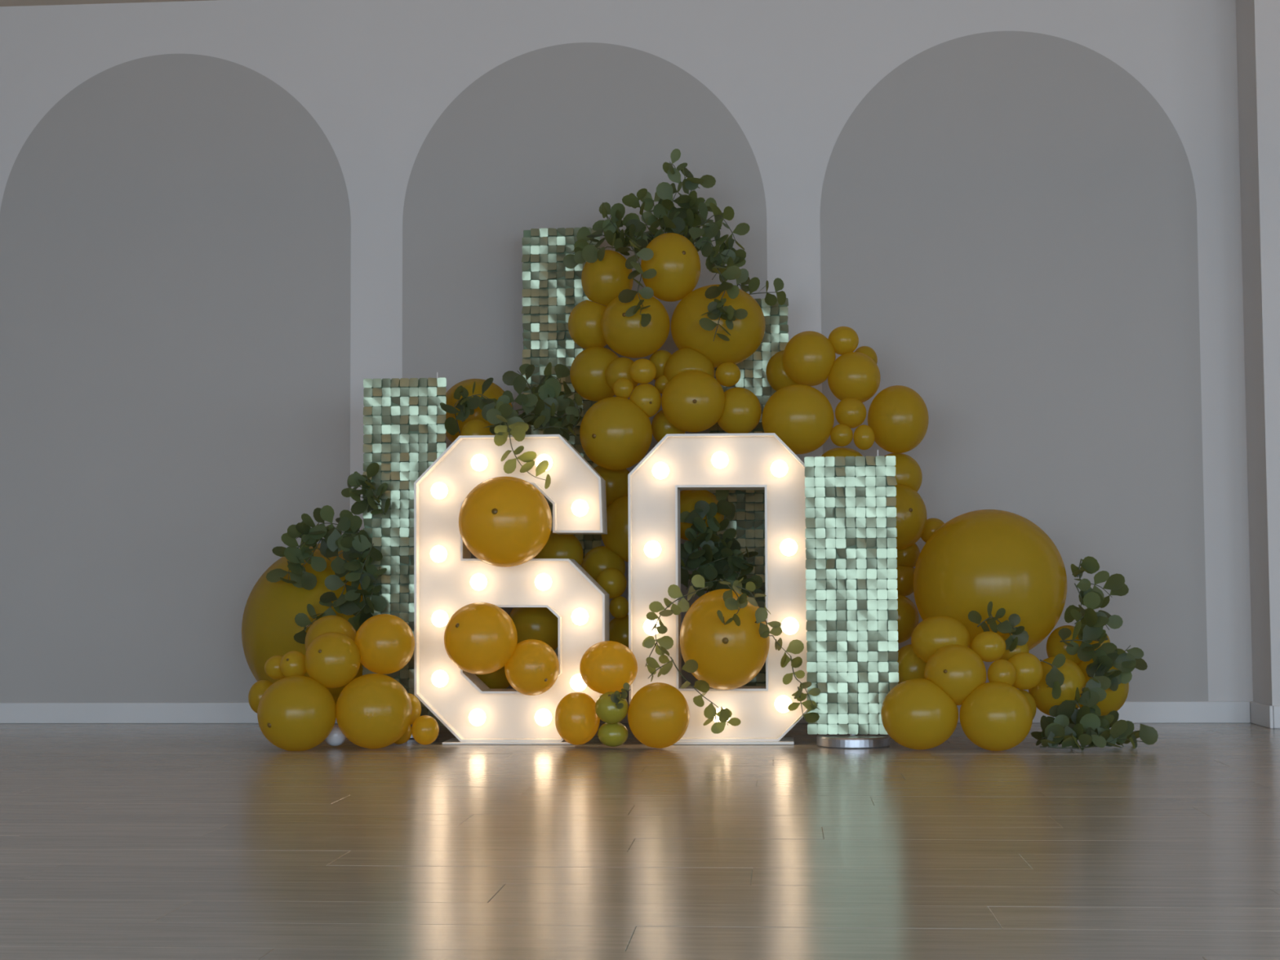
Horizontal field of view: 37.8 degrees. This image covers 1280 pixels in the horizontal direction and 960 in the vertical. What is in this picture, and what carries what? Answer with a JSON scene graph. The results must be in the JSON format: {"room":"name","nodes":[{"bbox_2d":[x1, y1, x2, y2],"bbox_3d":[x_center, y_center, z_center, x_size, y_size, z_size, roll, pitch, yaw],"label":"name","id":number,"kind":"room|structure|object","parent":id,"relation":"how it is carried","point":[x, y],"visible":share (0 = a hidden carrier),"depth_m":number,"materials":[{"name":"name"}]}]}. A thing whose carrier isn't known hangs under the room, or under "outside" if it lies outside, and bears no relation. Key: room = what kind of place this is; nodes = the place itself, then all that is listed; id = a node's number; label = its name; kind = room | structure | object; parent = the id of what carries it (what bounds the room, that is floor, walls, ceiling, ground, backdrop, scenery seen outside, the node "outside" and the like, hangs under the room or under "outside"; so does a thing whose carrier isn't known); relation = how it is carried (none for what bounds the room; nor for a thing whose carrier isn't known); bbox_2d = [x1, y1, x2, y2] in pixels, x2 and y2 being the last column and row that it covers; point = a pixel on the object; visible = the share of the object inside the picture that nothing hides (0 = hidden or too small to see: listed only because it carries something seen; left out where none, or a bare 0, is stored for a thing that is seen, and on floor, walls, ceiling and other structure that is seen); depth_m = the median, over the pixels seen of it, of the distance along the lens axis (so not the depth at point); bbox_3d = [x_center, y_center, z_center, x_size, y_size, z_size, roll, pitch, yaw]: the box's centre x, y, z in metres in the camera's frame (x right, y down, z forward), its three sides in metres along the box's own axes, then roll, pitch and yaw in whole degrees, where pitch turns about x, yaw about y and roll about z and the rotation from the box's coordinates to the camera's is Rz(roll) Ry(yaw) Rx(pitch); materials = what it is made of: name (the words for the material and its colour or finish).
{"room":"event space","nodes":[
{"label":"event space","id":0,"kind":"room"},
{"bbox_2d":[0,0,213,6],"bbox_3d":[0.508,-2.312,1.747,11.600,0.120,11.400,-1,-3,4],"label":"ceiling","id":1,"kind":"structure","parent":0,"point":[2,2],"depth_m":7.42,"materials":[{"name":"paint"}]},
{"bbox_2d":[0,0,1253,702],"bbox_3d":[0.934,-0.499,7.232,11.600,3.047,0.202,-1,-3,4],"label":"wall","id":2,"kind":"structure","parent":0,"point":[220,220],"depth_m":7.26,"materials":[{"name":"white paint"}]},
{"bbox_2d":[0,701,1250,723],"bbox_3d":[-1.183,0.896,7.200,6.914,0.080,0.011,-1,-3,4],"label":"baseboard","id":3,"kind":"structure","parent":2,"relation":"attached to","point":[1135,712],"depth_m":7.23,"materials":[{"name":"white paint"}]},
{"bbox_2d":[1249,701,1273,728],"bbox_3d":[2.261,0.854,6.808,0.012,0.080,0.283,-1,-3,4],"label":"baseboard","id":4,"kind":"structure","parent":2,"relation":"attached to","point":[1261,714],"depth_m":6.78,"materials":[{"name":"white paint"}]},
{"bbox_2d":[0,723,1279,959],"bbox_3d":[0.527,0.649,1.569,13.738,0.120,11.400,-1,-3,4],"label":"floor","id":5,"kind":"structure","parent":0,"point":[118,841],"depth_m":3.63,"materials":[{"name":"beige laminate"}]},
{"bbox_2d":[257,675,336,751],"bbox_3d":[-1.094,0.743,5.970,0.249,0.237,0.245,-1,-3,4],"label":"balloon","id":6,"kind":"object","parent":5,"relation":"on","point":[297,713],"visible":1,"depth_m":5.88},
{"bbox_2d":[248,680,272,713],"bbox_3d":[-1.232,0.711,6.118,0.096,0.113,0.105,-1,-3,4],"label":"balloon","id":7,"kind":"object","parent":6,"relation":"attached to","point":[258,689],"visible":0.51,"depth_m":6.08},
{"bbox_2d":[264,655,285,679],"bbox_3d":[-1.184,0.613,6.120,0.087,0.078,0.083,-1,-3,4],"label":"balloon","id":8,"kind":"object","parent":7,"relation":"attached to","point":[272,666],"visible":0.73,"depth_m":6.09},
{"bbox_2d":[280,650,306,677],"bbox_3d":[-1.120,0.600,6.056,0.091,0.093,0.092,-1,-3,4],"label":"balloon","id":9,"kind":"object","parent":6,"relation":"on","point":[292,663],"visible":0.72,"depth_m":6.02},
{"bbox_2d":[304,631,360,688],"bbox_3d":[-0.988,0.579,6.017,0.178,0.180,0.179,-1,-3,4],"label":"balloon","id":10,"kind":"object","parent":6,"relation":"attached to","point":[332,659],"visible":1,"depth_m":5.95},
{"bbox_2d":[304,615,355,649],"bbox_3d":[-1.023,0.539,6.203,0.172,0.181,0.177,-1,-3,4],"label":"balloon","id":11,"kind":"object","parent":10,"relation":"attached to","point":[326,624],"visible":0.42,"depth_m":6.15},
{"bbox_2d":[241,543,363,710],"bbox_3d":[-1.136,0.550,6.859,0.635,0.640,0.638,-1,-3,4],"label":"balloon","id":12,"kind":"object","parent":5,"relation":"on","point":[269,627],"visible":0.19,"depth_m":6.61,"materials":[{"name":"rubber"}]},
{"bbox_2d":[266,505,386,644],"bbox_3d":[-1.088,0.328,6.534,0.470,0.482,0.224,-1,-3,10],"label":"eucalyptus garland","id":13,"kind":"object","parent":12,"relation":"on","point":[352,542],"visible":0.98,"depth_m":6.50,"materials":[{"name":"green plant"}]},
{"bbox_2d":[324,724,346,746],"bbox_3d":[-0.986,0.826,6.052,0.073,0.069,0.071,-1,-3,4],"label":"balloon","id":14,"kind":"object","parent":5,"relation":"on","point":[335,738],"visible":0.66,"depth_m":6.03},
{"bbox_2d":[336,673,412,748],"bbox_3d":[-0.855,0.742,6.012,0.244,0.240,0.242,-1,-3,4],"label":"balloon","id":15,"kind":"object","parent":5,"relation":"on","point":[374,710],"visible":1,"depth_m":5.93,"materials":[{"name":"rubber"}]},
{"bbox_2d":[354,613,414,674],"bbox_3d":[-0.832,0.534,6.098,0.196,0.196,0.196,-1,-3,4],"label":"balloon","id":16,"kind":"object","parent":15,"relation":"on","point":[385,642],"visible":0.95,"depth_m":6.03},
{"bbox_2d":[394,724,412,744],"bbox_3d":[-0.787,0.823,6.118,0.083,0.080,0.083,-1,-3,4],"label":"balloon","id":17,"kind":"object","parent":5,"relation":"on","point":[406,735],"visible":0.31,"depth_m":6.09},
{"bbox_2d":[408,693,421,724],"bbox_3d":[-0.771,0.754,6.155,0.110,0.109,0.099,-2,-4,30],"label":"balloon","id":18,"kind":"object","parent":17,"relation":"on","point":[416,706],"visible":0.24,"depth_m":6.12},
{"bbox_2d":[362,372,446,738],"bbox_3d":[-0.814,0.258,6.540,0.251,1.272,0.234,-4,-5,44],"label":"panel","id":19,"kind":"object","parent":5,"relation":"on","point":[404,419],"visible":0.44,"depth_m":6.54,"materials":[{"name":"metal"}]},
{"bbox_2d":[341,462,390,515],"bbox_3d":[-0.947,0.030,6.492,0.177,0.183,0.109,-1,-3,4],"label":"eucalyptus garland","id":20,"kind":"object","parent":19,"relation":"hanging from","point":[356,479],"visible":1,"depth_m":6.50,"materials":[{"name":"green plant"}]},
{"bbox_2d":[445,378,512,442],"bbox_3d":[-0.597,-0.238,6.810,0.272,0.262,0.267,-1,-3,4],"label":"balloon","id":21,"kind":"object","parent":19,"relation":"attached to","point":[494,391],"visible":0.39,"depth_m":6.72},
{"bbox_2d":[411,715,439,744],"bbox_3d":[-0.694,0.809,6.051,0.088,0.095,0.092,-1,-3,4],"label":"balloon","id":22,"kind":"object","parent":5,"relation":"on","point":[424,729],"visible":1,"depth_m":6.02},
{"bbox_2d":[413,434,608,744],"bbox_3d":[-0.427,0.364,6.256,0.635,1.020,0.205,-1,-3,4],"label":"marquee number","id":23,"kind":"object","parent":5,"relation":"on","point":[446,579],"visible":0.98,"depth_m":6.22,"materials":[{"name":"white paint"}]},
{"bbox_2d":[475,666,510,688],"bbox_3d":[-0.517,0.643,6.450,0.193,0.184,0.188,-1,-3,4],"label":"balloon","id":24,"kind":"object","parent":23,"relation":"attached to","point":[497,679],"visible":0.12,"depth_m":6.37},
{"bbox_2d":[509,607,558,650],"bbox_3d":[-0.361,0.510,6.446,0.202,0.202,0.202,-1,-3,4],"label":"balloon","id":25,"kind":"object","parent":24,"relation":"attached to","point":[540,624],"visible":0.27,"depth_m":6.36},
{"bbox_2d":[458,476,551,567],"bbox_3d":[-0.438,0.136,6.088,0.304,0.295,0.300,-1,-3,4],"label":"balloon","id":26,"kind":"object","parent":23,"relation":"attached to","point":[504,522],"visible":1,"depth_m":5.98,"materials":[{"name":"rubber"}]},
{"bbox_2d":[440,362,585,488],"bbox_3d":[-0.448,-0.194,6.448,0.501,0.486,0.659,-1,-3,4],"label":"eucalyptus garland","id":27,"kind":"object","parent":23,"relation":"attached to","point":[505,420],"visible":0.99,"depth_m":6.53,"materials":[{"name":"green plant"}]},
{"bbox_2d":[460,419,493,435],"bbox_3d":[-0.569,-0.153,6.521,0.112,0.116,0.114,-1,-3,4],"label":"balloon","id":28,"kind":"object","parent":27,"relation":"attached to","point":[473,427],"visible":0.48,"depth_m":6.48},
{"bbox_2d":[569,346,618,401],"bbox_3d":[-0.152,-0.378,6.664,0.195,0.195,0.195,-1,-3,4],"label":"balloon","id":29,"kind":"object","parent":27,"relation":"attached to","point":[588,367],"visible":0.79,"depth_m":6.59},
{"bbox_2d":[568,299,607,349],"bbox_3d":[-0.172,-0.557,6.716,0.172,0.180,0.177,-1,-3,4],"label":"balloon","id":30,"kind":"object","parent":29,"relation":"on","point":[584,319],"visible":0.68,"depth_m":6.65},
{"bbox_2d":[581,249,633,306],"bbox_3d":[-0.117,-0.721,6.702,0.186,0.206,0.197,-1,-3,4],"label":"balloon","id":31,"kind":"object","parent":30,"relation":"attached to","point":[603,281],"visible":0.76,"depth_m":6.63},
{"bbox_2d":[605,357,638,390],"bbox_3d":[-0.057,-0.368,6.563,0.123,0.126,0.110,3,-5,-43],"label":"balloon","id":32,"kind":"object","parent":29,"relation":"attached to","point":[620,367],"visible":0.57,"depth_m":6.52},
{"bbox_2d":[579,396,652,470],"bbox_3d":[-0.083,-0.162,6.485,0.252,0.254,0.253,-1,-3,4],"label":"balloon","id":33,"kind":"object","parent":27,"relation":"attached to","point":[615,433],"visible":1,"depth_m":6.39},
{"bbox_2d":[613,377,633,398],"bbox_3d":[-0.058,-0.319,6.493,0.072,0.071,0.073,-1,-3,4],"label":"balloon","id":34,"kind":"object","parent":33,"relation":"on","point":[622,387],"visible":1,"depth_m":6.47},
{"bbox_2d":[629,383,661,417],"bbox_3d":[0.018,-0.276,6.495,0.111,0.118,0.116,-1,-3,4],"label":"balloon","id":35,"kind":"object","parent":33,"relation":"attached to","point":[646,397],"visible":0.93,"depth_m":6.45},
{"bbox_2d":[629,358,656,383],"bbox_3d":[0.010,-0.377,6.491,0.092,0.087,0.090,-1,-3,4],"label":"balloon","id":36,"kind":"object","parent":35,"relation":"on","point":[642,371],"visible":1,"depth_m":6.46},
{"bbox_2d":[661,370,724,432],"bbox_3d":[0.185,-0.273,6.490,0.222,0.215,0.222,-1,-3,4],"label":"balloon","id":37,"kind":"object","parent":35,"relation":"attached to","point":[692,401],"visible":1,"depth_m":6.41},
{"bbox_2d":[654,375,668,393],"bbox_3d":[0.080,-0.334,6.564,0.058,0.066,0.066,-1,-3,4],"label":"balloon","id":38,"kind":"object","parent":37,"relation":"attached to","point":[661,381],"visible":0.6,"depth_m":6.54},
{"bbox_2d":[651,409,685,442],"bbox_3d":[0.101,-0.186,6.593,0.122,0.132,0.127,-1,-3,4],"label":"balloon","id":39,"kind":"object","parent":37,"relation":"attached to","point":[661,426],"visible":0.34,"depth_m":6.54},
{"bbox_2d":[663,347,714,381],"bbox_3d":[0.173,-0.376,6.579,0.178,0.174,0.180,-1,-3,4],"label":"balloon","id":40,"kind":"object","parent":37,"relation":"on","point":[684,359],"visible":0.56,"depth_m":6.51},
{"bbox_2d":[648,350,671,379],"bbox_3d":[0.076,-0.404,6.628,0.095,0.113,0.106,-1,-3,4],"label":"balloon","id":41,"kind":"object","parent":40,"relation":"attached to","point":[660,357],"visible":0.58,"depth_m":6.58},
{"bbox_2d":[671,284,765,367],"bbox_3d":[0.276,-0.545,6.627,0.335,0.293,0.314,-1,-3,4],"label":"balloon","id":42,"kind":"object","parent":40,"relation":"attached to","point":[747,334],"visible":0.68,"depth_m":6.52,"materials":[{"name":"rubber"}]},
{"bbox_2d":[600,292,670,358],"bbox_3d":[-0.017,-0.547,6.604,0.245,0.233,0.239,-1,-3,4],"label":"balloon","id":43,"kind":"object","parent":42,"relation":"attached to","point":[626,336],"visible":0.91,"depth_m":6.52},
{"bbox_2d":[640,232,700,302],"bbox_3d":[0.109,-0.755,6.647,0.213,0.244,0.229,-1,-3,4],"label":"balloon","id":44,"kind":"object","parent":42,"relation":"attached to","point":[676,261],"visible":0.93,"depth_m":6.56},
{"bbox_2d":[563,148,786,341],"bbox_3d":[0.117,-0.833,6.640,0.797,0.740,0.483,-1,-3,4],"label":"eucalyptus garland","id":45,"kind":"object","parent":42,"relation":"attached to","point":[681,221],"visible":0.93,"depth_m":6.71,"materials":[{"name":"green plant"}]},
{"bbox_2d":[717,386,761,433],"bbox_3d":[0.344,-0.240,6.538,0.161,0.168,0.165,-1,-3,4],"label":"balloon","id":46,"kind":"object","parent":37,"relation":"attached to","point":[742,411],"visible":0.8,"depth_m":6.48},
{"bbox_2d":[715,361,740,386],"bbox_3d":[0.308,-0.370,6.549,0.089,0.086,0.088,-1,-3,4],"label":"balloon","id":47,"kind":"object","parent":46,"relation":"attached to","point":[727,374],"visible":0.98,"depth_m":6.52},
{"bbox_2d":[504,639,559,695],"bbox_3d":[-0.352,0.610,6.094,0.178,0.182,0.180,-1,-3,4],"label":"balloon","id":48,"kind":"object","parent":23,"relation":"attached to","point":[532,668],"visible":0.95,"depth_m":6.03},
{"bbox_2d":[444,602,517,674],"bbox_3d":[-0.516,0.513,6.061,0.238,0.233,0.235,-1,-3,4],"label":"balloon","id":49,"kind":"object","parent":48,"relation":"attached to","point":[480,637],"visible":1,"depth_m":5.98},
{"bbox_2d":[533,530,583,565],"bbox_3d":[-0.281,0.258,6.455,0.170,0.170,0.170,-1,-3,4],"label":"balloon","id":50,"kind":"object","parent":23,"relation":"attached to","point":[557,545],"visible":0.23,"depth_m":6.39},
{"bbox_2d":[581,546,625,580],"bbox_3d":[-0.128,0.308,6.541,0.154,0.154,0.154,-1,-3,4],"label":"balloon","id":51,"kind":"object","parent":50,"relation":"attached to","point":[599,558],"visible":0.48,"depth_m":6.48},
{"bbox_2d":[600,495,628,561],"bbox_3d":[-0.033,0.171,6.562,0.210,0.234,0.222,-1,-3,4],"label":"balloon","id":52,"kind":"object","parent":51,"relation":"attached to","point":[616,539],"visible":0.38,"depth_m":6.48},
{"bbox_2d":[594,465,629,507],"bbox_3d":[-0.106,0.019,6.617,0.170,0.160,0.165,-1,-3,4],"label":"balloon","id":53,"kind":"object","parent":52,"relation":"attached to","point":[616,481],"visible":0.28,"depth_m":6.55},
{"bbox_2d":[680,489,724,540],"bbox_3d":[0.191,0.121,6.528,0.205,0.186,0.195,-1,-3,4],"label":"balloon","id":54,"kind":"object","parent":52,"relation":"attached to","point":[688,498],"visible":0.44,"depth_m":6.46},
{"bbox_2d":[608,595,628,618],"bbox_3d":[-0.071,0.435,6.389,0.068,0.077,0.073,-1,-3,4],"label":"balloon","id":55,"kind":"object","parent":23,"relation":"attached to","point":[619,606],"visible":0.98,"depth_m":6.36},
{"bbox_2d":[595,568,626,598],"bbox_3d":[-0.098,0.353,6.396,0.105,0.105,0.105,-1,-3,4],"label":"balloon","id":56,"kind":"object","parent":55,"relation":"on","point":[612,580],"visible":0.91,"depth_m":6.36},
{"bbox_2d":[608,614,628,648],"bbox_3d":[-0.049,0.543,6.481,0.148,0.152,0.150,-1,-3,4],"label":"balloon","id":57,"kind":"object","parent":55,"relation":"attached to","point":[618,628],"visible":0.2,"depth_m":6.42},
{"bbox_2d":[521,226,601,658],"bbox_3d":[-0.283,-0.015,6.969,0.250,1.862,0.234,-4,-5,44],"label":"panel","id":58,"kind":"object","parent":5,"relation":"on","point":[551,291],"visible":0.34,"depth_m":7.00,"materials":[{"name":"metal"}]},
{"bbox_2d":[554,692,599,745],"bbox_3d":[-0.202,0.767,6.022,0.146,0.170,0.158,-1,-3,4],"label":"balloon","id":59,"kind":"object","parent":5,"relation":"on","point":[577,722],"visible":0.97,"depth_m":5.97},
{"bbox_2d":[579,640,637,693],"bbox_3d":[-0.101,0.605,6.034,0.187,0.172,0.180,-1,-3,4],"label":"balloon","id":60,"kind":"object","parent":59,"relation":"on","point":[606,666],"visible":0.87,"depth_m":5.97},
{"bbox_2d":[597,722,628,746],"bbox_3d":[-0.086,0.809,5.961,0.098,0.081,0.089,-1,-3,4],"label":"balloon","id":61,"kind":"object","parent":5,"relation":"on","point":[615,735],"visible":0.93,"depth_m":5.93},
{"bbox_2d":[595,691,628,724],"bbox_3d":[-0.090,0.722,5.931,0.106,0.101,0.104,-1,-3,4],"label":"balloon","id":62,"kind":"object","parent":61,"relation":"on","point":[606,710],"visible":0.91,"depth_m":5.89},
{"bbox_2d":[610,682,631,708],"bbox_3d":[-0.054,0.678,5.877,0.062,0.081,0.047,3,-5,-43],"label":"eucalyptus garland","id":63,"kind":"object","parent":62,"relation":"attached to","point":[615,697],"visible":1,"depth_m":5.87,"materials":[{"name":"green plant"}]},
{"bbox_2d":[627,682,689,748],"bbox_3d":[0.059,0.748,5.943,0.197,0.208,0.202,-1,-3,4],"label":"balloon","id":64,"kind":"object","parent":5,"relation":"on","point":[659,713],"visible":1,"depth_m":5.87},
{"bbox_2d":[627,432,808,744],"bbox_3d":[0.269,0.359,6.205,0.605,1.017,0.205,-1,-3,4],"label":"marquee number","id":65,"kind":"object","parent":5,"relation":"on","point":[682,461],"visible":0.84,"depth_m":6.18,"materials":[{"name":"white paint"}]},
{"bbox_2d":[680,489,763,596],"bbox_3d":[0.269,0.213,6.415,0.302,0.401,0.197,-1,-3,4],"label":"eucalyptus garland","id":66,"kind":"object","parent":65,"relation":"attached to","point":[720,556],"visible":0.89,"depth_m":6.40,"materials":[{"name":"green plant"}]},
{"bbox_2d":[680,588,769,689],"bbox_3d":[0.273,0.514,6.040,0.291,0.325,0.312,-1,-3,4],"label":"balloon","id":67,"kind":"object","parent":65,"relation":"attached to","point":[728,656],"visible":0.91,"depth_m":5.93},
{"bbox_2d":[642,574,820,733],"bbox_3d":[0.287,0.554,5.946,0.575,0.509,0.224,-1,-3,4],"label":"eucalyptus garland","id":68,"kind":"object","parent":67,"relation":"attached to","point":[666,642],"visible":1,"depth_m":5.97,"materials":[{"name":"green plant"}]},
{"bbox_2d":[708,297,788,685],"bbox_3d":[0.395,0.119,6.849,0.252,1.573,0.234,2,-4,-34],"label":"panel","id":69,"kind":"object","parent":5,"relation":"on","point":[748,520],"visible":0.19,"depth_m":6.85,"materials":[{"name":"metal"}]},
{"bbox_2d":[804,449,898,748],"bbox_3d":[0.687,0.380,6.044,0.236,0.953,0.246,3,-5,-44],"label":"panel","id":70,"kind":"object","parent":5,"relation":"on","point":[851,531],"visible":0.96,"depth_m":6.03,"materials":[{"name":"metal"}]},
{"bbox_2d":[880,678,958,749],"bbox_3d":[0.873,0.731,5.843,0.239,0.221,0.230,-1,-3,4],"label":"balloon","id":71,"kind":"object","parent":5,"relation":"on","point":[917,713],"visible":1,"depth_m":5.76,"materials":[{"name":"rubber"}]},
{"bbox_2d":[924,644,986,705],"bbox_3d":[0.989,0.611,5.867,0.192,0.190,0.191,-1,-3,4],"label":"balloon","id":72,"kind":"object","parent":71,"relation":"attached to","point":[958,670],"visible":0.8,"depth_m":5.79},
{"bbox_2d":[911,615,970,662],"bbox_3d":[0.965,0.516,6.005,0.188,0.160,0.174,-1,-3,4],"label":"balloon","id":73,"kind":"object","parent":72,"relation":"attached to","point":[932,633],"visible":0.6,"depth_m":5.94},
{"bbox_2d":[897,644,926,683],"bbox_3d":[0.898,0.619,6.114,0.157,0.166,0.161,-1,-3,4],"label":"balloon","id":74,"kind":"object","parent":73,"relation":"attached to","point":[911,666],"visible":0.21,"depth_m":6.05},
{"bbox_2d":[971,631,1005,662],"bbox_3d":[1.106,0.528,5.933,0.108,0.097,0.102,-1,-3,4],"label":"balloon","id":75,"kind":"object","parent":72,"relation":"attached to","point":[990,646],"visible":0.88,"depth_m":5.90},
{"bbox_2d":[968,601,1028,651],"bbox_3d":[1.147,0.468,5.987,0.131,0.161,0.149,3,-5,-45],"label":"eucalyptus garland","id":76,"kind":"object","parent":75,"relation":"attached to","point":[1020,637],"visible":0.99,"depth_m":5.98,"materials":[{"name":"green plant"}]},
{"bbox_2d":[1008,652,1043,689],"bbox_3d":[1.211,0.602,5.901,0.118,0.118,0.118,-1,-3,4],"label":"balloon","id":77,"kind":"object","parent":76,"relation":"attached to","point":[1029,670],"visible":0.86,"depth_m":5.86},
{"bbox_2d":[959,681,1032,751],"bbox_3d":[1.104,0.733,5.801,0.223,0.213,0.218,-1,-3,4],"label":"balloon","id":78,"kind":"object","parent":5,"relation":"on","point":[996,716],"visible":1,"depth_m":5.72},
{"bbox_2d":[987,659,1016,685],"bbox_3d":[1.131,0.606,5.846,0.090,0.091,0.093,-1,-3,4],"label":"balloon","id":79,"kind":"object","parent":78,"relation":"on","point":[1000,670],"visible":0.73,"depth_m":5.81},
{"bbox_2d":[1017,688,1036,719],"bbox_3d":[1.203,0.723,5.934,0.106,0.118,0.112,-1,-3,4],"label":"balloon","id":80,"kind":"object","parent":78,"relation":"attached to","point":[1028,696],"visible":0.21,"depth_m":5.90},
{"bbox_2d":[1028,656,1086,715],"bbox_3d":[1.349,0.668,6.047,0.185,0.194,0.190,-1,-3,4],"label":"balloon","id":81,"kind":"object","parent":5,"relation":"on","point":[1074,677],"visible":0.51,"depth_m":5.98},
{"bbox_2d":[1031,555,1158,750],"bbox_3d":[1.443,0.548,6.015,0.413,0.614,0.630,-1,-3,4],"label":"eucalyptus garland","id":82,"kind":"object","parent":5,"relation":"on","point":[1070,724],"visible":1,"depth_m":6.04,"materials":[{"name":"green plant"}]},
{"bbox_2d":[1077,658,1128,715],"bbox_3d":[1.516,0.678,6.175,0.189,0.207,0.198,-1,-3,4],"label":"balloon","id":83,"kind":"object","parent":5,"relation":"on","point":[1114,700],"visible":0.31,"depth_m":6.10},
{"bbox_2d":[1046,625,1089,664],"bbox_3d":[1.425,0.559,6.229,0.142,0.151,0.146,-1,-3,4],"label":"balloon","id":84,"kind":"object","parent":83,"relation":"attached to","point":[1054,646],"visible":0.46,"depth_m":6.18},
{"bbox_2d":[913,509,1066,650],"bbox_3d":[1.177,0.352,6.300,0.510,0.507,0.508,-1,-3,4],"label":"balloon","id":85,"kind":"object","parent":84,"relation":"attached to","point":[976,558],"visible":0.69,"depth_m":6.11,"materials":[{"name":"rubber"}]},
{"bbox_2d":[896,594,919,643],"bbox_3d":[0.884,0.481,6.495,0.167,0.171,0.169,-1,-3,4],"label":"balloon","id":86,"kind":"object","parent":85,"relation":"attached to","point":[908,620],"visible":0.37,"depth_m":6.43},
{"bbox_2d":[895,565,915,596],"bbox_3d":[0.919,0.355,6.580,0.122,0.111,0.122,-1,-3,4],"label":"balloon","id":87,"kind":"object","parent":86,"relation":"attached to","point":[905,575],"visible":0.5,"depth_m":6.53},
{"bbox_2d":[896,543,919,567],"bbox_3d":[0.929,0.258,6.585,0.113,0.097,0.113,-1,-3,4],"label":"balloon","id":88,"kind":"object","parent":87,"relation":"on","point":[908,557],"visible":0.5,"depth_m":6.54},
{"bbox_2d":[894,484,927,550],"bbox_3d":[0.896,0.130,6.535,0.210,0.229,0.221,-1,-3,4],"label":"balloon","id":89,"kind":"object","parent":88,"relation":"attached to","point":[911,517],"visible":0.53,"depth_m":6.45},
{"bbox_2d":[884,453,922,492],"bbox_3d":[0.906,-0.014,6.603,0.179,0.166,0.176,-1,-3,4],"label":"balloon","id":90,"kind":"object","parent":89,"relation":"attached to","point":[908,471],"visible":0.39,"depth_m":6.53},
{"bbox_2d":[867,385,928,453],"bbox_3d":[0.904,-0.212,6.555,0.212,0.238,0.225,-1,-3,4],"label":"balloon","id":91,"kind":"object","parent":90,"relation":"on","point":[898,417],"visible":0.98,"depth_m":6.47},
{"bbox_2d":[827,351,880,402],"bbox_3d":[0.755,-0.360,6.605,0.186,0.184,0.185,-1,-3,4],"label":"balloon","id":92,"kind":"object","parent":91,"relation":"attached to","point":[855,375],"visible":0.84,"depth_m":6.54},
{"bbox_2d":[782,330,835,386],"bbox_3d":[0.599,-0.429,6.621,0.186,0.196,0.191,-1,-3,4],"label":"balloon","id":93,"kind":"object","parent":92,"relation":"attached to","point":[809,357],"visible":0.91,"depth_m":6.55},
{"bbox_2d":[765,350,798,391],"bbox_3d":[0.521,-0.387,6.710,0.150,0.158,0.137,2,-4,-39],"label":"balloon","id":94,"kind":"object","parent":93,"relation":"attached to","point":[777,377],"visible":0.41,"depth_m":6.65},
{"bbox_2d":[827,326,858,355],"bbox_3d":[0.722,-0.495,6.646,0.109,0.102,0.105,-1,-3,4],"label":"balloon","id":95,"kind":"object","parent":92,"relation":"on","point":[844,340],"visible":0.91,"depth_m":6.61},
{"bbox_2d":[854,346,877,364],"bbox_3d":[0.804,-0.429,6.696,0.091,0.100,0.095,-1,-3,4],"label":"balloon","id":96,"kind":"object","parent":92,"relation":"attached to","point":[867,350],"visible":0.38,"depth_m":6.66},
{"bbox_2d":[920,518,944,542],"bbox_3d":[1.032,0.181,6.582,0.098,0.094,0.096,-1,-3,4],"label":"balloon","id":97,"kind":"object","parent":89,"relation":"attached to","point":[932,525],"visible":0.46,"depth_m":6.55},
{"bbox_2d":[999,632,1029,660],"bbox_3d":[1.202,0.554,6.055,0.112,0.121,0.116,-1,-3,4],"label":"balloon","id":98,"kind":"object","parent":85,"relation":"attached to","point":[1007,655],"visible":0.27,"depth_m":6.01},
{"bbox_2d":[821,447,862,457],"bbox_3d":[0.702,-0.035,6.499,0.185,0.158,0.171,-1,-3,4],"label":"balloon","id":99,"kind":"object","parent":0,"point":[838,451],"visible":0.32,"depth_m":6.45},
{"bbox_2d":[830,423,853,446],"bbox_3d":[0.697,-0.154,6.467,0.078,0.078,0.078,-1,-3,4],"label":"balloon","id":100,"kind":"object","parent":99,"relation":"on","point":[841,435],"visible":1,"depth_m":6.44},
{"bbox_2d":[835,397,866,428],"bbox_3d":[0.732,-0.233,6.499,0.109,0.106,0.108,-1,-3,4],"label":"balloon","id":101,"kind":"object","parent":100,"relation":"attached to","point":[850,411],"visible":0.99,"depth_m":6.46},
{"bbox_2d":[761,384,834,454],"bbox_3d":[0.549,-0.211,6.501,0.250,0.243,0.247,-1,-3,4],"label":"balloon","id":102,"kind":"object","parent":101,"relation":"attached to","point":[802,416],"visible":0.85,"depth_m":6.41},
{"bbox_2d":[853,424,875,449],"bbox_3d":[0.773,-0.147,6.460,0.074,0.088,0.081,-1,-3,4],"label":"balloon","id":103,"kind":"object","parent":100,"relation":"attached to","point":[864,437],"visible":1,"depth_m":6.43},
{"bbox_2d":[1235,0,1279,706],"bbox_3d":[2.859,-0.533,6.853,1.200,2.947,0.272,-1,-3,4],"label":"wall pier","id":104,"kind":"object","parent":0,"point":[1257,21],"visible":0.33,"depth_m":6.81,"materials":[{"name":"white paint"}]},
{"bbox_2d":[1272,705,1279,728],"bbox_3d":[2.856,0.840,6.628,1.200,0.080,0.012,-1,-3,4],"label":"baseboard","id":105,"kind":"structure","parent":104,"relation":"attached to","point":[1276,708],"depth_m":6.67,"materials":[{"name":"white paint"}]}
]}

